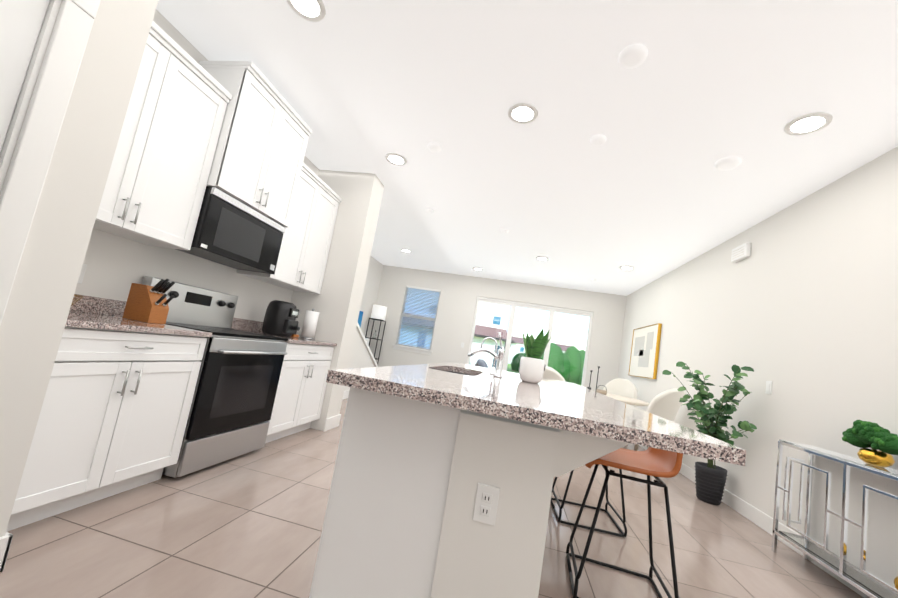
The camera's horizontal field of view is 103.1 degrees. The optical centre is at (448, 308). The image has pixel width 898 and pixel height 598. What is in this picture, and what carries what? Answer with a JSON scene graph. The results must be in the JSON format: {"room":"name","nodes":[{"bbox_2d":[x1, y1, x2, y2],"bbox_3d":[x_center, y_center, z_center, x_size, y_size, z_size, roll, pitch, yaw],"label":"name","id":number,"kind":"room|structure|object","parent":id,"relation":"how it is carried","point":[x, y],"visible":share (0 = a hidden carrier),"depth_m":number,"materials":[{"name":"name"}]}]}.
{"room":"kitchen","nodes":[
{"label":"kitchen","id":0,"kind":"room"},
{"bbox_2d":[0,0,157,536],"bbox_3d":[-1.801,-0.733,-0.484,0.120,2.860,3.970,8,-6,11],"label":"wall","id":1,"kind":"structure","parent":0,"point":[35,316],"depth_m":1.32,"materials":[{"name":"white paint"}]},
{"bbox_2d":[0,532,12,571],"bbox_3d":[-2.005,0.833,1.373,0.816,0.130,0.016,8,-6,11],"label":"baseboard","id":2,"kind":"structure","parent":1,"relation":"attached to","point":[5,541],"depth_m":1.29,"materials":[{"name":"white"}]},
{"bbox_2d":[0,0,100,324],"bbox_3d":[-1.615,-0.189,0.746,0.162,2.125,0.985,8,-6,11],"label":"door frame","id":3,"kind":"structure","parent":1,"relation":"attached to","point":[26,27],"depth_m":1.20,"materials":[{"name":"white wood"}]},
{"bbox_2d":[74,9,377,390],"bbox_3d":[-2.187,-0.264,4.285,1.028,2.860,5.570,8,-6,11],"label":"wall","id":4,"kind":"structure","parent":0,"point":[117,267],"depth_m":2.54,"materials":[{"name":"white paint"}]},
{"bbox_2d":[78,264,86,283],"bbox_3d":[-2.134,-0.205,2.048,0.010,0.116,0.072,8,-6,11],"label":"electrical outlet","id":5,"kind":"object","parent":4,"relation":"attached to","point":[82,273],"visible":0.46,"depth_m":2.07,"materials":[{"name":"white plastic"}]},
{"bbox_2d":[93,25,228,250],"bbox_3d":[-1.851,-0.993,2.032,0.338,1.085,0.843,8,-6,11],"label":"upper cabinet","id":6,"kind":"object","parent":4,"relation":"attached to","point":[192,129],"depth_m":2.10,"materials":[{"name":"white wood"}]},
{"bbox_2d":[70,294,262,329],"bbox_3d":[-2.029,0.066,2.749,0.020,0.100,2.473,8,-6,11],"label":"backsplash","id":7,"kind":"structure","parent":4,"relation":"attached to","point":[88,304],"depth_m":2.21,"materials":[{"name":"grey stone"}]},
{"bbox_2d":[193,61,311,228],"bbox_3d":[-1.611,-1.234,2.859,0.418,0.893,0.780,8,-6,11],"label":"upper cabinet","id":8,"kind":"object","parent":4,"relation":"attached to","point":[261,149],"depth_m":2.67,"materials":[{"name":"white wood"}]},
{"bbox_2d":[176,186,285,273],"bbox_3d":[-1.733,-0.584,2.789,0.394,0.428,0.772,8,-6,11],"label":"microwave","id":9,"kind":"object","parent":8,"relation":"attached to","point":[232,232],"visible":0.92,"depth_m":2.65,"materials":[{"name":"black plastic"}]},
{"bbox_2d":[237,169,340,293],"bbox_3d":[-1.570,-0.768,3.622,0.338,1.085,0.843,8,-6,11],"label":"upper cabinet","id":10,"kind":"object","parent":4,"relation":"attached to","point":[304,250],"depth_m":3.57,"materials":[{"name":"white wood"}]},
{"bbox_2d":[342,390,348,399],"bbox_3d":[-1.687,1.342,5.441,0.016,0.130,2.660,8,-6,11],"label":"baseboard","id":11,"kind":"structure","parent":4,"relation":"attached to","point":[346,393],"depth_m":5.67,"materials":[{"name":"white"}]},
{"bbox_2d":[290,170,383,430],"bbox_3d":[-1.384,-0.152,4.087,0.700,2.860,0.290,8,-6,11],"label":"wall","id":12,"kind":"structure","parent":0,"point":[335,303],"depth_m":3.97,"materials":[{"name":"white paint"}]},
{"bbox_2d":[360,256,383,338],"bbox_3d":[-2.354,-0.022,6.700,0.150,2.860,4.510,8,-6,11],"label":"wall","id":13,"kind":"structure","parent":0,"point":[372,284],"depth_m":8.51,"materials":[{"name":"white paint"}]},
{"bbox_2d":[358,311,362,326],"bbox_3d":[-2.195,0.461,7.363,0.038,1.010,1.570,8,-6,11],"label":"framed picture","id":14,"kind":"object","parent":13,"relation":"attached to","point":[360,317],"visible":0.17,"depth_m":8.06},
{"bbox_2d":[0,398,862,597],"bbox_3d":[-1.008,1.290,2.821,7.525,0.120,11.550,8,-6,11],"label":"floor","id":15,"kind":"structure","parent":0,"point":[249,524],"depth_m":1.96,"materials":[{"name":"tile"}]},
{"bbox_2d":[6,326,206,531],"bbox_3d":[-1.960,0.509,1.838,0.628,0.882,0.842,8,-6,11],"label":"base cabinet","id":16,"kind":"object","parent":15,"relation":"on","point":[115,410],"depth_m":1.73,"materials":[{"name":"white wood"}]},
{"bbox_2d":[65,310,211,337],"bbox_3d":[-1.873,0.062,1.886,0.653,0.030,0.842,8,-6,11],"label":"countertop","id":17,"kind":"structure","parent":16,"relation":"on","point":[76,320],"depth_m":1.85,"materials":[{"name":"grey stone"}]},
{"bbox_2d":[71,294,83,305],"bbox_3d":[-1.958,-0.235,1.744,0.306,0.490,0.306,8,-6,11],"label":"fruit basket","id":18,"kind":"object","parent":17,"relation":"on","point":[77,298],"visible":0.02,"depth_m":1.81,"materials":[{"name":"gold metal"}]},
{"bbox_2d":[122,279,174,323],"bbox_3d":[-1.832,-0.056,2.209,0.239,0.281,0.110,8,-6,11],"label":"knife block","id":19,"kind":"object","parent":17,"relation":"on","point":[147,303],"visible":1,"depth_m":2.17,"materials":[{"name":"brown wood"}]},
{"bbox_2d":[142,276,287,477],"bbox_3d":[-1.747,0.470,2.643,0.697,1.205,0.772,8,-6,11],"label":"range","id":20,"kind":"object","parent":15,"relation":"on","point":[232,405],"visible":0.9,"depth_m":2.53,"materials":[{"name":"silver metal"}]},
{"bbox_2d":[265,342,333,442],"bbox_3d":[-1.679,0.734,3.429,0.628,0.882,0.843,8,-6,11],"label":"base cabinet","id":21,"kind":"object","parent":15,"relation":"on","point":[301,388],"depth_m":3.32,"materials":[{"name":"white wood"}]},
{"bbox_2d":[242,330,336,345],"bbox_3d":[-1.592,0.287,3.477,0.653,0.030,0.843,8,-6,11],"label":"countertop","id":22,"kind":"structure","parent":21,"relation":"on","point":[301,341],"depth_m":3.35,"materials":[{"name":"grey stone"}]},
{"bbox_2d":[262,300,299,336],"bbox_3d":[-1.586,0.097,3.425,0.357,0.330,0.265,8,-6,11],"label":"air fryer","id":23,"kind":"object","parent":22,"relation":"on","point":[280,317],"visible":0.98,"depth_m":3.33,"materials":[{"name":"black plastic"}]},
{"bbox_2d":[300,309,318,339],"bbox_3d":[-1.463,0.160,3.764,0.150,0.322,0.150,8,-6,11],"label":"paper towel","id":24,"kind":"object","parent":22,"relation":"on","point":[310,324],"visible":1,"depth_m":3.71,"materials":[{"name":"white paper"}]},
{"bbox_2d":[323,414,340,431],"bbox_3d":[-1.267,1.234,3.851,0.020,0.130,0.286,8,-6,11],"label":"baseboard","id":25,"kind":"structure","parent":15,"relation":"on","point":[332,422],"depth_m":3.84,"materials":[{"name":"white wood"}]},
{"bbox_2d":[365,305,386,364],"bbox_3d":[-1.806,0.818,8.509,0.340,1.790,0.340,8,-6,11],"label":"light","id":26,"kind":"object","parent":15,"relation":"on","point":[378,313],"visible":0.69,"depth_m":8.45,"materials":[{"name":"black metal"}]},
{"bbox_2d":[474,359,487,367],"bbox_3d":[0.341,1.302,5.888,0.952,0.974,2.112,8,-6,11],"label":"sofa","id":27,"kind":"object","parent":15,"relation":"on","point":[481,363],"visible":0.1,"depth_m":5.70,"materials":[{"name":"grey fabric"}]},
{"bbox_2d":[309,386,668,597],"bbox_3d":[0.272,0.931,2.292,1.047,0.890,2.392,8,-6,11],"label":"kitchen island","id":28,"kind":"object","parent":15,"relation":"on","point":[424,450],"depth_m":1.20,"materials":[{"name":"white"}]},
{"bbox_2d":[472,483,499,525],"bbox_3d":[0.119,0.629,1.146,0.072,0.116,0.010,8,-6,11],"label":"outlet","id":29,"kind":"object","parent":28,"relation":"attached to","point":[486,504],"visible":1,"depth_m":1.14,"materials":[{"name":"white plastic"}]},
{"bbox_2d":[326,362,745,465],"bbox_3d":[0.413,0.483,2.315,1.190,0.040,2.630,8,-6,11],"label":"island countertop","id":30,"kind":"structure","parent":28,"relation":"on","point":[556,405],"depth_m":1.13,"materials":[{"name":"grey stone"}]},
{"bbox_2d":[453,370,468,373],"bbox_3d":[0.043,0.543,2.377,0.319,0.210,0.804,8,-6,11],"label":"sink","id":31,"kind":"object","parent":30,"relation":"in","point":[454,371],"depth_m":2.77,"materials":[{"name":"silver metal"}]},
{"bbox_2d":[468,332,504,377],"bbox_3d":[0.266,0.304,2.451,0.247,0.289,0.316,8,-6,11],"label":"faucet","id":32,"kind":"object","parent":30,"relation":"on","point":[497,371],"visible":1,"depth_m":2.35,"materials":[{"name":"silver metal"}]},
{"bbox_2d":[519,329,549,383],"bbox_3d":[0.559,0.308,2.359,0.192,0.359,0.256,8,-6,11],"label":"snake plant","id":33,"kind":"object","parent":30,"relation":"on","point":[532,367],"visible":1,"depth_m":2.30,"materials":[{"name":"green plant"}]},
{"bbox_2d":[543,366,565,381],"bbox_3d":[1.476,1.357,4.974,0.705,1.040,0.602,14,-8,-34],"label":"chair","id":34,"kind":"object","parent":15,"relation":"on","point":[550,373],"visible":0.1,"depth_m":4.75,"materials":[{"name":"white fabric"}]},
{"bbox_2d":[550,466,626,536],"bbox_3d":[1.073,1.131,2.696,0.472,0.848,0.440,9,-6,8],"label":"stool","id":35,"kind":"object","parent":15,"relation":"on","point":[623,521],"visible":0.42,"depth_m":2.51,"materials":[{"name":"black metal"}]},
{"bbox_2d":[603,378,637,406],"bbox_3d":[2.828,1.710,6.105,0.705,1.040,0.601,16,-9,-44],"label":"chair","id":36,"kind":"object","parent":15,"relation":"on","point":[623,387],"visible":0.29,"depth_m":6.29,"materials":[{"name":"white fabric"}]},
{"bbox_2d":[593,390,648,405],"bbox_3d":[2.172,1.669,5.451,1.496,0.762,1.496,8,-6,11],"label":"dining table","id":37,"kind":"object","parent":15,"relation":"on","point":[630,401],"visible":0.08,"depth_m":5.04,"materials":[{"name":"white wood"}]},
{"bbox_2d":[587,366,606,394],"bbox_3d":[2.293,1.098,5.522,0.310,0.410,0.285,8,-6,11],"label":"centerpiece","id":38,"kind":"object","parent":37,"relation":"on","point":[604,392],"visible":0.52,"depth_m":5.47,"materials":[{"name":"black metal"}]},
{"bbox_2d":[566,447,682,597],"bbox_3d":[0.915,1.011,1.859,0.472,0.848,0.440,8,-7,15],"label":"stool","id":39,"kind":"object","parent":15,"relation":"on","point":[656,463],"visible":0.85,"depth_m":1.80,"materials":[{"name":"brown leather"}]},
{"bbox_2d":[634,388,685,450],"bbox_3d":[2.636,1.516,4.658,0.601,1.040,0.705,13,-7,-28],"label":"chair","id":40,"kind":"object","parent":15,"relation":"on","point":[666,404],"visible":0.42,"depth_m":4.41,"materials":[{"name":"white fabric"}]},
{"bbox_2d":[662,361,756,504],"bbox_3d":[2.455,1.187,3.358,0.623,1.340,0.882,8,-6,11],"label":"eucalyptus plant","id":41,"kind":"object","parent":15,"relation":"on","point":[711,478],"visible":0.9,"depth_m":3.45,"materials":[{"name":"green plant"}]},
{"bbox_2d":[771,439,897,597],"bbox_3d":[2.429,1.316,2.087,0.220,0.800,1.110,8,-6,11],"label":"console table","id":42,"kind":"object","parent":15,"relation":"on","point":[862,576],"visible":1,"depth_m":2.23,"materials":[{"name":"silver metal"}]},
{"bbox_2d":[842,420,897,467],"bbox_3d":[2.506,0.795,2.094,0.192,0.247,0.333,8,-6,11],"label":"bonsai","id":43,"kind":"object","parent":42,"relation":"on","point":[864,436],"visible":1,"depth_m":2.06,"materials":[{"name":"green plant"}]},
{"bbox_2d":[894,576,897,593],"bbox_3d":[2.353,1.440,1.790,0.143,0.147,0.218,8,-6,11],"label":"knot","id":44,"kind":"object","parent":42,"relation":"on","point":[896,582],"visible":0.9,"depth_m":1.87,"materials":[{"name":"gold"}]},
{"bbox_2d":[369,265,626,390],"bbox_3d":[0.147,0.606,8.558,7.375,2.860,0.150,8,-6,11],"label":"wall","id":45,"kind":"structure","parent":0,"point":[459,294],"depth_m":8.48,"materials":[{"name":"white paint"}]},
{"bbox_2d":[393,285,440,354],"bbox_3d":[-0.757,0.274,8.727,1.000,1.590,0.146,8,-6,11],"label":"window","id":46,"kind":"structure","parent":45,"relation":"in","point":[413,348],"depth_m":8.71,"materials":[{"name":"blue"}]},
{"bbox_2d":[467,296,592,386],"bbox_3d":[1.774,1.073,8.185,2.650,2.400,0.109,8,-6,11],"label":"window","id":47,"kind":"structure","parent":45,"relation":"in","point":[551,309],"depth_m":8.24,"materials":[{"name":"white glass"}]},
{"bbox_2d":[156,0,897,295],"bbox_3d":[-0.517,-1.631,3.148,7.525,0.120,11.550,8,-6,11],"label":"ceiling","id":48,"kind":"structure","parent":0,"point":[648,191],"depth_m":2.54,"materials":[{"name":"white paint"}]},
{"bbox_2d":[286,0,325,21],"bbox_3d":[-0.817,-1.737,2.032,0.224,0.016,0.224,8,-6,11],"label":"recessed light","id":49,"kind":"object","parent":48,"relation":"in","point":[312,10],"visible":0.98,"depth_m":2.06,"materials":[{"name":"white"}]},
{"bbox_2d":[385,153,406,165],"bbox_3d":[-0.536,-1.512,3.622,0.224,0.016,0.224,8,-6,11],"label":"recessed light","id":50,"kind":"object","parent":48,"relation":"in","point":[396,159],"visible":1,"depth_m":3.61,"materials":[{"name":"white"}]},
{"bbox_2d":[401,249,411,252],"bbox_3d":[-0.867,-1.166,7.209,0.224,0.016,0.224,8,-6,11],"label":"recessed light","id":51,"kind":"object","parent":48,"relation":"in","point":[407,250],"visible":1,"depth_m":7.20,"materials":[{"name":"white"}]},
{"bbox_2d":[427,142,440,152],"bbox_3d":[-0.136,-1.473,3.279,0.130,0.036,0.130,8,-6,11],"label":"ceiling detector","id":52,"kind":"object","parent":48,"relation":"attached to","point":[433,147],"visible":1,"depth_m":3.25,"materials":[{"name":"white plastic"}]},
{"bbox_2d":[508,103,537,123],"bbox_3d":[0.547,-1.440,2.641,0.224,0.016,0.224,8,-6,11],"label":"recessed light","id":53,"kind":"object","parent":48,"relation":"in","point":[522,113],"visible":1,"depth_m":2.63,"materials":[{"name":"white"}]},
{"bbox_2d":[536,256,548,260],"bbox_3d":[1.614,-0.865,6.175,0.224,0.016,0.224,8,-6,11],"label":"recessed light","id":54,"kind":"object","parent":48,"relation":"in","point":[542,258],"visible":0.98,"depth_m":6.15,"materials":[{"name":"white"}]},
{"bbox_2d":[590,134,606,145],"bbox_3d":[1.165,-1.309,2.790,0.120,0.036,0.120,8,-6,11],"label":"ceiling detector","id":55,"kind":"object","parent":48,"relation":"attached to","point":[598,140],"visible":1,"depth_m":2.76,"materials":[{"name":"white plastic"}]},
{"bbox_2d":[619,266,633,269],"bbox_3d":[2.944,-0.671,5.912,0.224,0.016,0.224,8,-6,11],"label":"recessed light","id":56,"kind":"object","parent":48,"relation":"in","point":[626,267],"visible":1,"depth_m":5.90,"materials":[{"name":"white"}]},
{"bbox_2d":[618,44,647,68],"bbox_3d":[1.038,-1.417,2.017,0.150,0.036,0.150,8,-6,11],"label":"ceiling detector","id":57,"kind":"object","parent":48,"relation":"attached to","point":[632,56],"visible":1,"depth_m":1.99,"materials":[{"name":"white plastic"}]},
{"bbox_2d":[714,156,741,170],"bbox_3d":[2.193,-1.134,2.809,0.170,0.036,0.170,8,-6,11],"label":"ceiling detector","id":58,"kind":"object","parent":48,"relation":"attached to","point":[727,163],"visible":0.96,"depth_m":2.78,"materials":[{"name":"white plastic"}]},
{"bbox_2d":[784,112,832,135],"bbox_3d":[2.304,-1.183,2.293,0.224,0.016,0.224,8,-6,11],"label":"recessed light","id":59,"kind":"object","parent":48,"relation":"in","point":[809,123],"visible":0.96,"depth_m":2.28,"materials":[{"name":"white"}]},
{"bbox_2d":[617,146,897,587],"bbox_3d":[2.818,0.352,2.277,0.150,2.860,11.550,8,-6,11],"label":"wall","id":60,"kind":"structure","parent":0,"point":[798,307],"depth_m":2.88,"materials":[{"name":"white paint"}]},
{"bbox_2d":[628,323,661,378],"bbox_3d":[3.450,0.768,6.321,0.052,0.900,1.230,8,-6,11],"label":"wall art","id":61,"kind":"object","parent":60,"relation":"attached to","point":[644,356],"visible":1,"depth_m":6.18,"materials":[{"name":"white paper"}]},
{"bbox_2d":[731,243,750,262],"bbox_3d":[3.168,-0.604,3.874,0.052,0.150,0.260,8,-6,11],"label":"door chime","id":62,"kind":"object","parent":60,"relation":"attached to","point":[741,252],"visible":1,"depth_m":3.83,"materials":[{"name":"white plastic"}]},
{"bbox_2d":[640,445,880,597],"bbox_3d":[2.511,1.678,2.144,0.020,0.130,11.250,8,-6,11],"label":"baseboard","id":63,"kind":"structure","parent":60,"relation":"attached to","point":[759,518],"depth_m":3.07,"materials":[{"name":"white"}]},
{"bbox_2d":[765,381,771,393],"bbox_3d":[2.865,0.708,3.198,0.010,0.116,0.072,8,-6,11],"label":"light switch","id":64,"kind":"object","parent":60,"relation":"attached to","point":[768,387],"visible":1,"depth_m":3.19,"materials":[{"name":"white plastic"}]},
{"label":"outside","id":65,"kind":"structure","parent":0,"visible":0},
{"bbox_2d":[507,364,580,385],"bbox_3d":[12.738,10.341,62.244,160.000,0.100,111.600,8,-6,11],"label":"lawn","id":66,"kind":"structure","parent":65,"point":[509,365],"depth_m":37.48,"materials":[{"name":"green plant"}]},
{"bbox_2d":[399,289,513,368],"bbox_3d":[-5.176,-0.267,32.199,21.230,8.198,14.350,9,-6,1],"label":"house","id":67,"kind":"structure","parent":66,"relation":"on","point":[499,323],"depth_m":26.90,"materials":[{"name":"white paint"}]},
{"bbox_2d":[508,336,569,363],"bbox_3d":[21.099,10.598,81.174,14.600,6.298,10.600,9,-6,1],"label":"house","id":68,"kind":"structure","parent":66,"relation":"on","point":[520,349],"depth_m":78.19,"materials":[{"name":"white paint"}]},
{"bbox_2d":[511,343,584,384],"bbox_3d":[10.535,5.266,35.001,8.612,3.142,14.442,8,-6,11],"label":"hedge","id":69,"kind":"object","parent":66,"relation":"on","point":[570,373],"depth_m":29.22,"materials":[{"name":"green plant"}]}
]}

